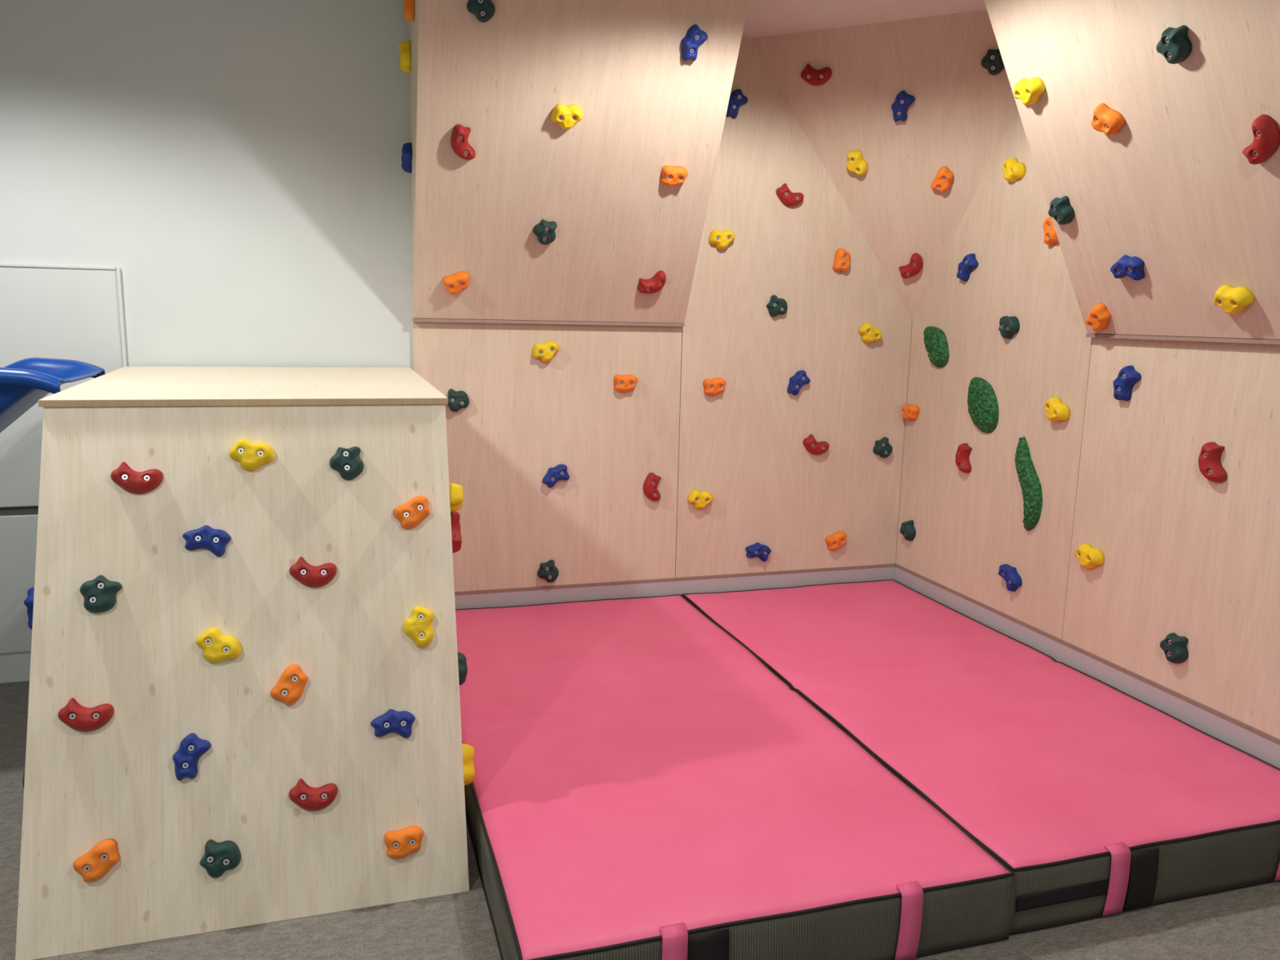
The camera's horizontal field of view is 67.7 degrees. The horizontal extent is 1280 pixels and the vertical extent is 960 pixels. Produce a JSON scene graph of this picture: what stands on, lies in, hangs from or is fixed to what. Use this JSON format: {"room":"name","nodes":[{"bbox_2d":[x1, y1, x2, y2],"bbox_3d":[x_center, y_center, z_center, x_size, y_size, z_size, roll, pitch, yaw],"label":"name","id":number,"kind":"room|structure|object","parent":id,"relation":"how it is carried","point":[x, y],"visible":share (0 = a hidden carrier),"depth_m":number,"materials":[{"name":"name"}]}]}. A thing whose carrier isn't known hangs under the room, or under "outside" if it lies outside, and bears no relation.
{"room":"indoor climbing gym","nodes":[
{"label":"indoor climbing gym","id":0,"kind":"room"},
{"bbox_2d":[0,0,912,655],"bbox_3d":[-1.706,-0.574,3.922,6.620,2.750,0.102,-2,10,-17],"label":"wall","id":1,"kind":"structure","parent":0,"point":[238,162],"depth_m":3.77,"materials":[{"name":"white paint"}]},
{"bbox_2d":[0,514,38,653],"bbox_3d":[-2.631,0.421,3.747,1.190,0.560,0.016,-2,10,-17],"label":"panel","id":2,"kind":"object","parent":1,"relation":"attached to","point":[18,533],"visible":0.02,"depth_m":3.78,"materials":[{"name":"white paint"}]},
{"bbox_2d":[0,506,38,515],"bbox_3d":[-2.626,0.127,3.701,1.190,0.035,0.006,-2,10,-17],"label":"gap","id":3,"kind":"object","parent":1,"relation":"attached to","point":[28,510],"visible":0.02,"depth_m":3.75,"materials":[{"name":"grey"}]},
{"bbox_2d":[0,262,127,367],"bbox_3d":[-2.607,-0.350,3.613,1.203,0.936,0.022,-2,10,-17],"label":"access door","id":4,"kind":"structure","parent":1,"relation":"in","point":[6,264],"depth_m":3.70,"materials":[{"name":"white paint"}]},
{"bbox_2d":[0,266,123,507],"bbox_3d":[-2.614,-0.345,3.614,1.190,0.925,0.016,-2,10,-17],"label":"wall panel","id":5,"kind":"object","parent":4,"relation":"attached to","point":[46,313],"visible":0.45,"depth_m":3.69,"materials":[{"name":"white paint"}]},
{"bbox_2d":[406,19,413,317],"bbox_3d":[-0.375,-1.336,4.141,1.219,1.268,0.018,-2,10,-17],"label":"wall panel","id":6,"kind":"object","parent":1,"relation":"attached to","point":[406,20],"visible":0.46,"depth_m":3.98,"materials":[{"name":"brown wood"}]},
{"bbox_2d":[407,0,749,326],"bbox_3d":[-0.273,-1.270,3.819,1.220,1.283,0.671,-2,10,-17],"label":"panel","id":7,"kind":"object","parent":6,"relation":"attached to","point":[646,108],"visible":0.98,"depth_m":3.79,"materials":[{"name":"brown wood"}]},
{"bbox_2d":[398,40,411,72],"bbox_3d":[-0.926,-1.666,3.752,0.043,0.115,0.090,-2,10,-17],"label":"hold","id":8,"kind":"object","parent":7,"relation":"attached to","point":[405,60],"visible":1,"depth_m":3.72,"materials":[{"name":"yellow plastic"}]},
{"bbox_2d":[442,271,469,293],"bbox_3d":[-0.767,-0.823,3.978,0.111,0.093,0.066,0,10,-7],"label":"hold","id":9,"kind":"object","parent":7,"relation":"attached to","point":[455,283],"visible":1,"depth_m":3.96,"materials":[{"name":"orange plastic"}]},
{"bbox_2d":[450,124,475,159],"bbox_3d":[-0.670,-1.290,3.644,0.100,0.123,0.081,-4,11,-26],"label":"hold","id":10,"kind":"object","parent":7,"relation":"attached to","point":[460,144],"visible":1,"depth_m":3.62,"materials":[{"name":"red plastic"}]},
{"bbox_2d":[466,0,495,22],"bbox_3d":[-0.563,-1.678,3.375,0.100,0.101,0.075,0,10,-8],"label":"hold","id":11,"kind":"object","parent":7,"relation":"attached to","point":[484,11],"visible":1,"depth_m":3.36,"materials":[{"name":"green plastic"}]},
{"bbox_2d":[533,219,557,244],"bbox_3d":[-0.393,-1.025,3.944,0.098,0.100,0.074,-2,10,-17],"label":"hold","id":12,"kind":"object","parent":7,"relation":"attached to","point":[544,230],"visible":1,"depth_m":3.92,"materials":[{"name":"green plastic"}]},
{"bbox_2d":[550,103,582,128],"bbox_3d":[-0.281,-1.402,3.681,0.124,0.090,0.072,-1,10,-15],"label":"hold","id":13,"kind":"object","parent":7,"relation":"attached to","point":[566,117],"visible":1,"depth_m":3.66,"materials":[{"name":"yellow plastic"}]},
{"bbox_2d":[637,270,666,293],"bbox_3d":[0.052,-0.875,4.217,0.126,0.101,0.067,1,10,-3],"label":"hold","id":14,"kind":"object","parent":7,"relation":"attached to","point":[655,284],"visible":1,"depth_m":4.20,"materials":[{"name":"red plastic"}]},
{"bbox_2d":[660,165,688,186],"bbox_3d":[0.143,-1.256,3.940,0.113,0.081,0.065,-2,10,-16],"label":"hold","id":15,"kind":"object","parent":7,"relation":"attached to","point":[671,175],"visible":1,"depth_m":3.92,"materials":[{"name":"orange plastic"}]},
{"bbox_2d":[680,24,707,61],"bbox_3d":[0.207,-1.667,3.640,0.102,0.126,0.081,5,10,21],"label":"hold","id":16,"kind":"object","parent":7,"relation":"attached to","point":[695,37],"visible":1,"depth_m":3.62,"materials":[{"name":"blue plastic"}]},
{"bbox_2d":[0,566,895,683],"bbox_3d":[-1.724,0.669,4.074,6.400,0.248,0.022,-2,10,-17],"label":"baseboard","id":17,"kind":"structure","parent":1,"relation":"attached to","point":[500,599],"depth_m":4.58,"materials":[{"name":"paint"}]},
{"bbox_2d":[412,318,682,591],"bbox_3d":[-0.401,-0.108,4.353,1.219,1.220,0.018,-2,10,-17],"label":"wall panel","id":18,"kind":"object","parent":1,"relation":"attached to","point":[525,416],"visible":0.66,"depth_m":4.35,"materials":[{"name":"brown wood"}]},
{"bbox_2d":[447,388,469,412],"bbox_3d":[-0.794,-0.345,4.155,0.106,0.102,0.042,-2,10,-17],"label":"hold","id":19,"kind":"object","parent":18,"relation":"attached to","point":[457,400],"visible":0.97,"depth_m":4.14,"materials":[{"name":"green plastic"}]},
{"bbox_2d":[532,340,559,361],"bbox_3d":[-0.415,-0.570,4.232,0.120,0.095,0.047,-2,10,-17],"label":"hold","id":20,"kind":"object","parent":18,"relation":"attached to","point":[546,351],"visible":1,"depth_m":4.22,"materials":[{"name":"yellow plastic"}]},
{"bbox_2d":[537,560,559,582],"bbox_3d":[-0.422,0.426,4.411,0.101,0.106,0.042,-2,10,-17],"label":"hold","id":21,"kind":"object","parent":18,"relation":"attached to","point":[547,571],"visible":1,"depth_m":4.40,"materials":[{"name":"green plastic"}]},
{"bbox_2d":[542,464,569,488],"bbox_3d":[-0.380,-0.016,4.345,0.127,0.107,0.041,-2,10,-17],"label":"hold","id":22,"kind":"object","parent":18,"relation":"attached to","point":[556,473],"visible":1,"depth_m":4.33,"materials":[{"name":"blue plastic"}]},
{"bbox_2d":[613,374,637,391],"bbox_3d":[-0.062,-0.441,4.369,0.113,0.081,0.041,-2,10,-17],"label":"hold","id":23,"kind":"object","parent":18,"relation":"attached to","point":[625,383],"visible":1,"depth_m":4.35,"materials":[{"name":"orange plastic"}]},
{"bbox_2d":[643,472,661,501],"bbox_3d":[0.061,0.035,4.492,0.086,0.137,0.043,-2,10,-17],"label":"hold","id":24,"kind":"object","parent":18,"relation":"attached to","point":[651,491],"visible":1,"depth_m":4.48,"materials":[{"name":"red plastic"}]},
{"bbox_2d":[454,564,895,595],"bbox_3d":[0.170,0.480,4.636,2.440,0.012,0.024,-2,10,-17],"label":"trim","id":25,"kind":"structure","parent":1,"relation":"attached to","point":[882,565],"depth_m":4.61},
{"bbox_2d":[675,37,911,577],"bbox_3d":[0.778,-0.771,4.606,1.219,2.490,0.018,-2,10,-17],"label":"wall panel","id":26,"kind":"object","parent":1,"relation":"attached to","point":[742,445],"visible":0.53,"depth_m":4.62,"materials":[{"name":"brown wood"}]},
{"bbox_2d":[687,489,712,508],"bbox_3d":[0.294,0.096,4.575,0.125,0.094,0.047,-2,10,-17],"label":"hold","id":27,"kind":"object","parent":26,"relation":"attached to","point":[700,500],"visible":1,"depth_m":4.56,"materials":[{"name":"yellow plastic"}]},
{"bbox_2d":[702,377,725,395],"bbox_3d":[0.356,-0.439,4.501,0.112,0.084,0.041,-2,10,-17],"label":"hold","id":28,"kind":"object","parent":26,"relation":"attached to","point":[714,386],"visible":1,"depth_m":4.49,"materials":[{"name":"orange plastic"}]},
{"bbox_2d":[708,229,734,249],"bbox_3d":[0.381,-1.106,4.386,0.124,0.090,0.047,-2,10,-17],"label":"hold","id":29,"kind":"object","parent":26,"relation":"attached to","point":[721,239],"visible":1,"depth_m":4.37,"materials":[{"name":"yellow plastic"}]},
{"bbox_2d":[725,88,747,119],"bbox_3d":[0.440,-1.699,4.302,0.106,0.128,0.041,-2,10,-17],"label":"hold","id":30,"kind":"object","parent":26,"relation":"attached to","point":[737,99],"visible":0.95,"depth_m":4.29,"materials":[{"name":"blue plastic"}]},
{"bbox_2d":[745,542,771,561],"bbox_3d":[0.590,0.360,4.718,0.134,0.098,0.041,-2,10,-17],"label":"hold","id":31,"kind":"object","parent":26,"relation":"attached to","point":[762,551],"visible":1,"depth_m":4.71,"materials":[{"name":"blue plastic"}]},
{"bbox_2d":[766,294,787,316],"bbox_3d":[0.655,-0.826,4.526,0.104,0.104,0.042,-2,10,-17],"label":"hold","id":32,"kind":"object","parent":26,"relation":"attached to","point":[776,306],"visible":1,"depth_m":4.51,"materials":[{"name":"green plastic"}]},
{"bbox_2d":[775,183,804,207],"bbox_3d":[0.705,-1.331,4.450,0.138,0.105,0.043,-2,10,-17],"label":"hold","id":33,"kind":"object","parent":26,"relation":"attached to","point":[790,199],"visible":1,"depth_m":4.44,"materials":[{"name":"red plastic"}]},
{"bbox_2d":[786,369,810,395],"bbox_3d":[0.777,-0.470,4.628,0.114,0.123,0.041,-2,10,-17],"label":"hold","id":34,"kind":"object","parent":26,"relation":"attached to","point":[800,378],"visible":1,"depth_m":4.61,"materials":[{"name":"blue plastic"}]},
{"bbox_2d":[803,434,829,454],"bbox_3d":[0.876,-0.173,4.712,0.138,0.105,0.043,-2,10,-17],"label":"hold","id":35,"kind":"object","parent":26,"relation":"attached to","point":[814,447],"visible":1,"depth_m":4.70,"materials":[{"name":"red plastic"}]},
{"bbox_2d":[825,531,846,550],"bbox_3d":[0.998,0.311,4.838,0.109,0.095,0.041,-2,10,-17],"label":"hold","id":36,"kind":"object","parent":26,"relation":"attached to","point":[834,541],"visible":1,"depth_m":4.83,"materials":[{"name":"orange plastic"}]},
{"bbox_2d":[832,248,850,272],"bbox_3d":[0.975,-1.057,4.585,0.084,0.116,0.041,-2,10,-17],"label":"hold","id":37,"kind":"object","parent":26,"relation":"attached to","point":[842,263],"visible":1,"depth_m":4.57,"materials":[{"name":"orange plastic"}]},
{"bbox_2d":[857,322,882,342],"bbox_3d":[1.139,-0.723,4.694,0.121,0.100,0.047,-2,10,-17],"label":"hold","id":38,"kind":"object","parent":26,"relation":"attached to","point":[868,334],"visible":1,"depth_m":4.68,"materials":[{"name":"yellow plastic"}]},
{"bbox_2d":[750,9,1017,319],"bbox_3d":[1.068,-1.315,4.092,0.936,1.232,0.936,-2,10,-17],"label":"panel","id":39,"kind":"object","parent":26,"relation":"attached to","point":[960,113],"visible":1,"depth_m":4.24,"materials":[{"name":"brown wood"}]},
{"bbox_2d":[800,63,831,85],"bbox_3d":[0.785,-1.807,4.250,0.139,0.094,0.066,5,11,21],"label":"hold","id":40,"kind":"object","parent":39,"relation":"attached to","point":[811,76],"visible":1,"depth_m":4.23,"materials":[{"name":"red plastic"}]},
{"bbox_2d":[846,150,867,175],"bbox_3d":[1.003,-1.464,4.403,0.100,0.111,0.080,4,10,14],"label":"hold","id":41,"kind":"object","parent":39,"relation":"attached to","point":[855,163],"visible":1,"depth_m":4.39,"materials":[{"name":"yellow plastic"}]},
{"bbox_2d":[891,90,915,122],"bbox_3d":[1.148,-1.636,4.173,0.081,0.122,0.106,-5,11,-31],"label":"hold","id":42,"kind":"object","parent":39,"relation":"attached to","point":[903,100],"visible":1,"depth_m":4.15,"materials":[{"name":"blue plastic"}]},
{"bbox_2d":[898,253,923,278],"bbox_3d":[1.308,-1.032,4.601,0.073,0.119,0.115,-6,12,-35],"label":"hold","id":43,"kind":"object","parent":39,"relation":"attached to","point":[915,265],"visible":1,"depth_m":4.57,"materials":[{"name":"red plastic"}]},
{"bbox_2d":[930,166,954,192],"bbox_3d":[1.359,-1.350,4.288,0.096,0.111,0.082,4,10,14],"label":"hold","id":44,"kind":"object","parent":39,"relation":"attached to","point":[942,181],"visible":1,"depth_m":4.27,"materials":[{"name":"orange plastic"}]},
{"bbox_2d":[981,48,1004,75],"bbox_3d":[1.451,-1.717,3.918,0.099,0.098,0.075,7,11,31],"label":"hold","id":45,"kind":"object","parent":39,"relation":"attached to","point":[992,61],"visible":0.91,"depth_m":3.90,"materials":[{"name":"green plastic"}]},
{"bbox_2d":[0,680,1279,959],"bbox_3d":[-0.741,1.376,1.003,6.620,0.060,6.820,-2,10,-17],"label":"floor","id":46,"kind":"structure","parent":0,"point":[1243,923],"depth_m":2.38,"materials":[{"name":"grey carpet"}]},
{"bbox_2d":[15,366,469,959],"bbox_3d":[-1.240,0.321,3.144,1.100,1.271,1.891,-2,10,-17],"label":"box","id":47,"kind":"object","parent":46,"relation":"on","point":[141,656],"visible":0.99,"depth_m":2.45,"materials":[{"name":"brown wood"}]},
{"bbox_2d":[0,357,105,432],"bbox_3d":[-2.675,0.281,2.910,1.822,1.285,0.587,-2,10,-17],"label":"slide","id":48,"kind":"object","parent":47,"relation":"attached to","point":[24,382],"visible":1,"depth_m":2.96,"materials":[{"name":"plastic"}]},
{"bbox_2d":[57,697,114,731],"bbox_3d":[-1.350,0.573,2.318,0.120,0.083,0.051,-1,10,-12],"label":"hold","id":49,"kind":"object","parent":47,"relation":"attached to","point":[76,716],"visible":1,"depth_m":2.31,"materials":[{"name":"red plastic"}]},
{"bbox_2d":[72,838,120,882],"bbox_3d":[-1.297,0.915,2.279,0.099,0.092,0.055,-4,11,-28],"label":"hold","id":50,"kind":"object","parent":47,"relation":"attached to","point":[96,863],"visible":1,"depth_m":2.27,"materials":[{"name":"orange plastic"}]},
{"bbox_2d":[80,574,122,613],"bbox_3d":[-1.339,0.285,2.369,0.093,0.092,0.057,-3,11,-24],"label":"hold","id":51,"kind":"object","parent":47,"relation":"attached to","point":[99,593],"visible":1,"depth_m":2.35,"materials":[{"name":"green plastic"}]},
{"bbox_2d":[111,462,163,493],"bbox_3d":[-1.285,-0.004,2.430,0.120,0.083,0.051,-1,10,-12],"label":"hold","id":52,"kind":"object","parent":47,"relation":"attached to","point":[131,481],"visible":1,"depth_m":2.42,"materials":[{"name":"red plastic"}]},
{"bbox_2d":[172,733,211,780],"bbox_3d":[-1.115,0.689,2.377,0.088,0.109,0.060,-8,14,-44],"label":"hold","id":53,"kind":"object","parent":47,"relation":"attached to","point":[191,748],"visible":1,"depth_m":2.36,"materials":[{"name":"blue plastic"}]},
{"bbox_2d":[182,524,231,556],"bbox_3d":[-1.118,0.159,2.458,0.115,0.083,0.050,-1,10,-13],"label":"hold","id":54,"kind":"object","parent":47,"relation":"attached to","point":[215,540],"visible":1,"depth_m":2.44,"materials":[{"name":"blue plastic"}]},
{"bbox_2d":[195,627,241,662],"bbox_3d":[-1.073,0.423,2.424,0.108,0.090,0.060,-1,10,-10],"label":"hold","id":55,"kind":"object","parent":47,"relation":"attached to","point":[217,647],"visible":1,"depth_m":2.41,"materials":[{"name":"yellow plastic"}]},
{"bbox_2d":[199,839,241,877],"bbox_3d":[-1.038,0.938,2.354,0.095,0.090,0.056,-1,10,-14],"label":"hold","id":56,"kind":"object","parent":47,"relation":"attached to","point":[218,858],"visible":1,"depth_m":2.34,"materials":[{"name":"green plastic"}]},
{"bbox_2d":[229,438,275,471],"bbox_3d":[-1.026,-0.066,2.517,0.112,0.086,0.058,-1,10,-13],"label":"hold","id":57,"kind":"object","parent":47,"relation":"attached to","point":[251,456],"visible":1,"depth_m":2.50,"materials":[{"name":"yellow plastic"}]},
{"bbox_2d":[270,664,307,705],"bbox_3d":[-0.902,0.532,2.460,0.095,0.102,0.061,-5,12,-32],"label":"hold","id":58,"kind":"object","parent":47,"relation":"attached to","point":[290,687],"visible":1,"depth_m":2.45,"materials":[{"name":"orange plastic"}]},
{"bbox_2d":[288,556,337,587],"bbox_3d":[-0.865,0.245,2.518,0.120,0.083,0.051,-1,10,-12],"label":"hold","id":59,"kind":"object","parent":47,"relation":"attached to","point":[309,575],"visible":1,"depth_m":2.50,"materials":[{"name":"red plastic"}]},
{"bbox_2d":[288,777,337,810],"bbox_3d":[-0.836,0.807,2.437,0.120,0.083,0.051,-1,10,-12],"label":"hold","id":60,"kind":"object","parent":47,"relation":"attached to","point":[306,797],"visible":1,"depth_m":2.42,"materials":[{"name":"red plastic"}]},
{"bbox_2d":[329,446,364,479],"bbox_3d":[-0.795,-0.044,2.587,0.089,0.091,0.056,-2,10,-18],"label":"hold","id":61,"kind":"object","parent":47,"relation":"attached to","point":[347,462],"visible":1,"depth_m":2.57,"materials":[{"name":"green plastic"}]},
{"bbox_2d":[370,709,415,737],"bbox_3d":[-0.652,0.648,2.520,0.116,0.079,0.050,-1,10,-15],"label":"hold","id":62,"kind":"object","parent":47,"relation":"attached to","point":[401,722],"visible":1,"depth_m":2.51,"materials":[{"name":"blue plastic"}]},
{"bbox_2d":[383,826,423,858],"bbox_3d":[-0.612,0.948,2.482,0.101,0.076,0.053,-2,10,-19],"label":"hold","id":63,"kind":"object","parent":47,"relation":"attached to","point":[401,843],"visible":1,"depth_m":2.47,"materials":[{"name":"orange plastic"}]},
{"bbox_2d":[392,495,430,528],"bbox_3d":[-0.623,0.090,2.616,0.099,0.090,0.055,-4,11,-27],"label":"hold","id":64,"kind":"object","parent":47,"relation":"attached to","point":[411,513],"visible":1,"depth_m":2.60,"materials":[{"name":"orange plastic"}]},
{"bbox_2d":[403,606,434,647],"bbox_3d":[-0.598,0.400,2.574,0.081,0.111,0.068,0,10,-8],"label":"hold","id":65,"kind":"object","parent":47,"relation":"attached to","point":[418,627],"visible":1,"depth_m":2.56,"materials":[{"name":"yellow plastic"}]},
{"bbox_2d":[448,482,463,511],"bbox_3d":[-0.529,0.047,2.736,0.043,0.087,0.116,-2,10,-17],"label":"hold","id":66,"kind":"object","parent":47,"relation":"attached to","point":[456,495],"visible":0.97,"depth_m":2.69,"materials":[{"name":"yellow plastic"}]},
{"bbox_2d":[450,511,462,553],"bbox_3d":[-0.538,0.148,2.769,0.040,0.123,0.102,-2,10,-17],"label":"hold","id":67,"kind":"object","parent":47,"relation":"attached to","point":[455,516],"visible":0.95,"depth_m":2.76,"materials":[{"name":"red plastic"}]},
{"bbox_2d":[462,743,475,785],"bbox_3d":[-0.484,0.796,2.668,0.043,0.112,0.092,-2,10,-17],"label":"hold","id":68,"kind":"object","parent":47,"relation":"attached to","point":[468,750],"visible":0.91,"depth_m":2.65,"materials":[{"name":"yellow plastic"}]},
{"bbox_2d":[455,594,1014,959],"bbox_3d":[-0.024,0.861,3.315,1.240,0.196,2.459,-2,10,-17],"label":"mat","id":69,"kind":"object","parent":46,"relation":"on","point":[644,786],"visible":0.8,"depth_m":2.59,"materials":[{"name":"pink plastic"}]},
{"bbox_2d":[681,579,1279,935],"bbox_3d":[1.122,0.824,3.676,1.191,0.194,2.449,-2,10,-17],"label":"mat","id":70,"kind":"object","parent":46,"relation":"on","point":[1100,801],"visible":0.84,"depth_m":3.00,"materials":[{"name":"pink plastic"}]},
{"bbox_2d":[742,0,986,38],"bbox_3d":[-0.682,-1.402,0.524,6.620,0.080,6.820,-2,10,-17],"label":"ceiling","id":71,"kind":"structure","parent":0,"point":[764,18],"depth_m":3.90,"materials":[{"name":"paint"}]},
{"bbox_3d":[2.416,-0.099,1.679,0.102,2.750,6.718,-2,10,-17],"label":"wall","id":72,"kind":"structure","parent":0,"visible":0},
{"bbox_2d":[895,108,1092,639],"bbox_3d":[1.552,-0.686,4.207,0.018,2.490,1.219,-2,10,-17],"label":"wall panel","id":73,"kind":"object","parent":72,"relation":"attached to","point":[967,526],"visible":0.64,"depth_m":4.15,"materials":[{"name":"brown wood"}]},
{"bbox_2d":[923,326,949,368],"bbox_3d":[1.405,-0.638,4.577,0.046,0.194,0.203,-2,10,-17],"label":"hold","id":74,"kind":"object","parent":73,"relation":"attached to","point":[935,342],"visible":1,"depth_m":4.54,"materials":[{"name":"green plastic"}]},
{"bbox_2d":[955,443,972,472],"bbox_3d":[1.483,-0.102,4.388,0.043,0.135,0.089,-2,10,-17],"label":"hold","id":75,"kind":"object","parent":73,"relation":"attached to","point":[962,460],"visible":1,"depth_m":4.37,"materials":[{"name":"red plastic"}]},
{"bbox_2d":[956,253,978,281],"bbox_3d":[1.478,-0.962,4.319,0.041,0.123,0.114,-2,10,-17],"label":"hold","id":76,"kind":"object","parent":73,"relation":"attached to","point":[969,263],"visible":1,"depth_m":4.31,"materials":[{"name":"blue plastic"}]},
{"bbox_2d":[967,377,999,433],"bbox_3d":[1.515,-0.334,4.257,0.043,0.242,0.218,-2,10,-17],"label":"hold","id":77,"kind":"object","parent":73,"relation":"attached to","point":[982,402],"visible":1,"depth_m":4.23,"materials":[{"name":"green plastic"}]},
{"bbox_2d":[998,315,1019,338],"bbox_3d":[1.566,-0.650,4.065,0.042,0.098,0.104,-2,10,-17],"label":"hold","id":78,"kind":"object","parent":73,"relation":"attached to","point":[1009,326],"visible":1,"depth_m":4.04,"materials":[{"name":"green plastic"}]},
{"bbox_2d":[998,564,1022,591],"bbox_3d":[1.587,0.425,4.109,0.041,0.106,0.128,-2,10,-17],"label":"hold","id":79,"kind":"object","parent":73,"relation":"attached to","point":[1013,580],"visible":1,"depth_m":4.08,"materials":[{"name":"blue plastic"}]},
{"bbox_2d":[1001,157,1026,182],"bbox_3d":[1.561,-1.304,4.004,0.047,0.100,0.121,-2,10,-17],"label":"hold","id":80,"kind":"object","parent":73,"relation":"attached to","point":[1013,170],"visible":1,"depth_m":3.99,"materials":[{"name":"yellow plastic"}]},
{"bbox_2d":[1014,436,1042,530],"bbox_3d":[1.611,0.020,3.984,0.044,0.390,0.168,-2,10,-17],"label":"hold","id":81,"kind":"object","parent":73,"relation":"attached to","point":[1028,479],"visible":1,"depth_m":3.96,"materials":[{"name":"green plastic"}]},
{"bbox_2d":[1043,217,1058,245],"bbox_3d":[1.638,-0.993,3.796,0.041,0.112,0.088,-2,10,-17],"label":"hold","id":82,"kind":"object","parent":73,"relation":"attached to","point":[1051,237],"visible":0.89,"depth_m":3.79,"materials":[{"name":"orange plastic"}]},
{"bbox_2d":[1043,396,1070,422],"bbox_3d":[1.656,-0.280,3.805,0.047,0.100,0.121,-2,10,-17],"label":"hold","id":83,"kind":"object","parent":73,"relation":"attached to","point":[1056,411],"visible":1,"depth_m":3.79,"materials":[{"name":"yellow plastic"}]},
{"bbox_2d":[894,566,1279,768],"bbox_3d":[1.883,0.881,3.292,0.022,0.248,3.656,-2,10,-17],"label":"baseboard","id":84,"kind":"structure","parent":72,"relation":"attached to","point":[1267,750],"depth_m":3.59,"materials":[{"name":"paint"}]},
{"bbox_2d":[894,564,1279,744],"bbox_3d":[1.885,0.753,3.269,0.024,0.012,3.654,-2,10,-17],"label":"trim","id":85,"kind":"structure","parent":72,"relation":"attached to","point":[1268,736],"depth_m":3.59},
{"bbox_2d":[1062,333,1279,739],"bbox_3d":[1.900,0.145,3.167,0.018,1.220,1.219,-2,10,-17],"label":"wall panel","id":86,"kind":"object","parent":72,"relation":"attached to","point":[1192,556],"visible":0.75,"depth_m":3.25,"materials":[{"name":"brown wood"}]},
{"bbox_2d":[1074,543,1104,568],"bbox_3d":[1.718,0.297,3.663,0.047,0.094,0.125,-2,10,-17],"label":"hold","id":87,"kind":"object","parent":86,"relation":"attached to","point":[1090,557],"visible":1,"depth_m":3.64,"materials":[{"name":"yellow plastic"}]},
{"bbox_2d":[1112,365,1141,400],"bbox_3d":[1.762,-0.351,3.464,0.041,0.130,0.102,-2,10,-17],"label":"hold","id":88,"kind":"object","parent":86,"relation":"attached to","point":[1127,377],"visible":1,"depth_m":3.46,"materials":[{"name":"blue plastic"}]},
{"bbox_2d":[1160,632,1188,663],"bbox_3d":[1.841,0.584,3.301,0.042,0.102,0.099,-2,10,-17],"label":"hold","id":89,"kind":"object","parent":86,"relation":"attached to","point":[1174,646],"visible":1,"depth_m":3.27,"materials":[{"name":"green plastic"}]},
{"bbox_2d":[1198,441,1227,482],"bbox_3d":[1.874,-0.058,3.129,0.043,0.130,0.097,-2,10,-17],"label":"hold","id":90,"kind":"object","parent":86,"relation":"attached to","point":[1210,465],"visible":1,"depth_m":3.12,"materials":[{"name":"red plastic"}]},
{"bbox_3d":[1.927,-1.082,2.955,0.018,1.268,1.219,-2,10,-17],"label":"wall panel","id":91,"kind":"object","parent":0,"visible":0},
{"bbox_2d":[983,0,1279,344],"bbox_3d":[1.778,-0.961,2.282,0.671,1.283,2.440,-2,10,-17],"label":"panel","id":92,"kind":"object","parent":91,"relation":"attached to","point":[1175,190],"visible":0.97,"depth_m":2.97,"materials":[{"name":"brown wood"}]},
{"bbox_2d":[1013,76,1045,105],"bbox_3d":[1.333,-1.334,3.266,0.071,0.090,0.123,-2,10,-20],"label":"hold","id":93,"kind":"object","parent":92,"relation":"attached to","point":[1029,91],"visible":1,"depth_m":3.25,"materials":[{"name":"yellow plastic"}]},
{"bbox_2d":[1048,195,1075,224],"bbox_3d":[1.506,-0.964,3.417,0.073,0.097,0.097,-1,10,-13],"label":"hold","id":94,"kind":"object","parent":92,"relation":"attached to","point":[1060,209],"visible":1,"depth_m":3.39,"materials":[{"name":"green plastic"}]},
{"bbox_2d":[1084,302,1111,331],"bbox_3d":[1.689,-0.600,3.518,0.068,0.103,0.107,2,10,5],"label":"hold","id":95,"kind":"object","parent":92,"relation":"attached to","point":[1099,318],"visible":1,"depth_m":3.49,"materials":[{"name":"orange plastic"}]},
{"bbox_2d":[1090,102,1124,135],"bbox_3d":[1.490,-1.149,3.036,0.067,0.101,0.113,-6,12,-36],"label":"hold","id":96,"kind":"object","parent":92,"relation":"attached to","point":[1107,120],"visible":1,"depth_m":3.02,"materials":[{"name":"orange plastic"}]},
{"bbox_2d":[1110,254,1145,280],"bbox_3d":[1.667,-0.727,3.268,0.065,0.086,0.132,-2,10,-20],"label":"hold","id":97,"kind":"object","parent":92,"relation":"attached to","point":[1132,267],"visible":1,"depth_m":3.24,"materials":[{"name":"blue plastic"}]},
{"bbox_2d":[1155,25,1191,63],"bbox_3d":[1.512,-1.234,2.705,0.072,0.098,0.096,-2,10,-17],"label":"hold","id":98,"kind":"object","parent":92,"relation":"attached to","point":[1175,45],"visible":1,"depth_m":2.68,"materials":[{"name":"green plastic"}]},
{"bbox_2d":[1213,284,1254,314],"bbox_3d":[1.831,-0.558,2.944,0.071,0.090,0.123,-2,10,-20],"label":"hold","id":99,"kind":"object","parent":92,"relation":"attached to","point":[1233,300],"visible":1,"depth_m":2.93,"materials":[{"name":"yellow plastic"}]},
{"bbox_2d":[1241,114,1279,164],"bbox_3d":[1.706,-0.933,2.614,0.074,0.124,0.108,4,10,17],"label":"hold","id":100,"kind":"object","parent":92,"relation":"attached to","point":[1266,131],"visible":1,"depth_m":2.58,"materials":[{"name":"red plastic"}]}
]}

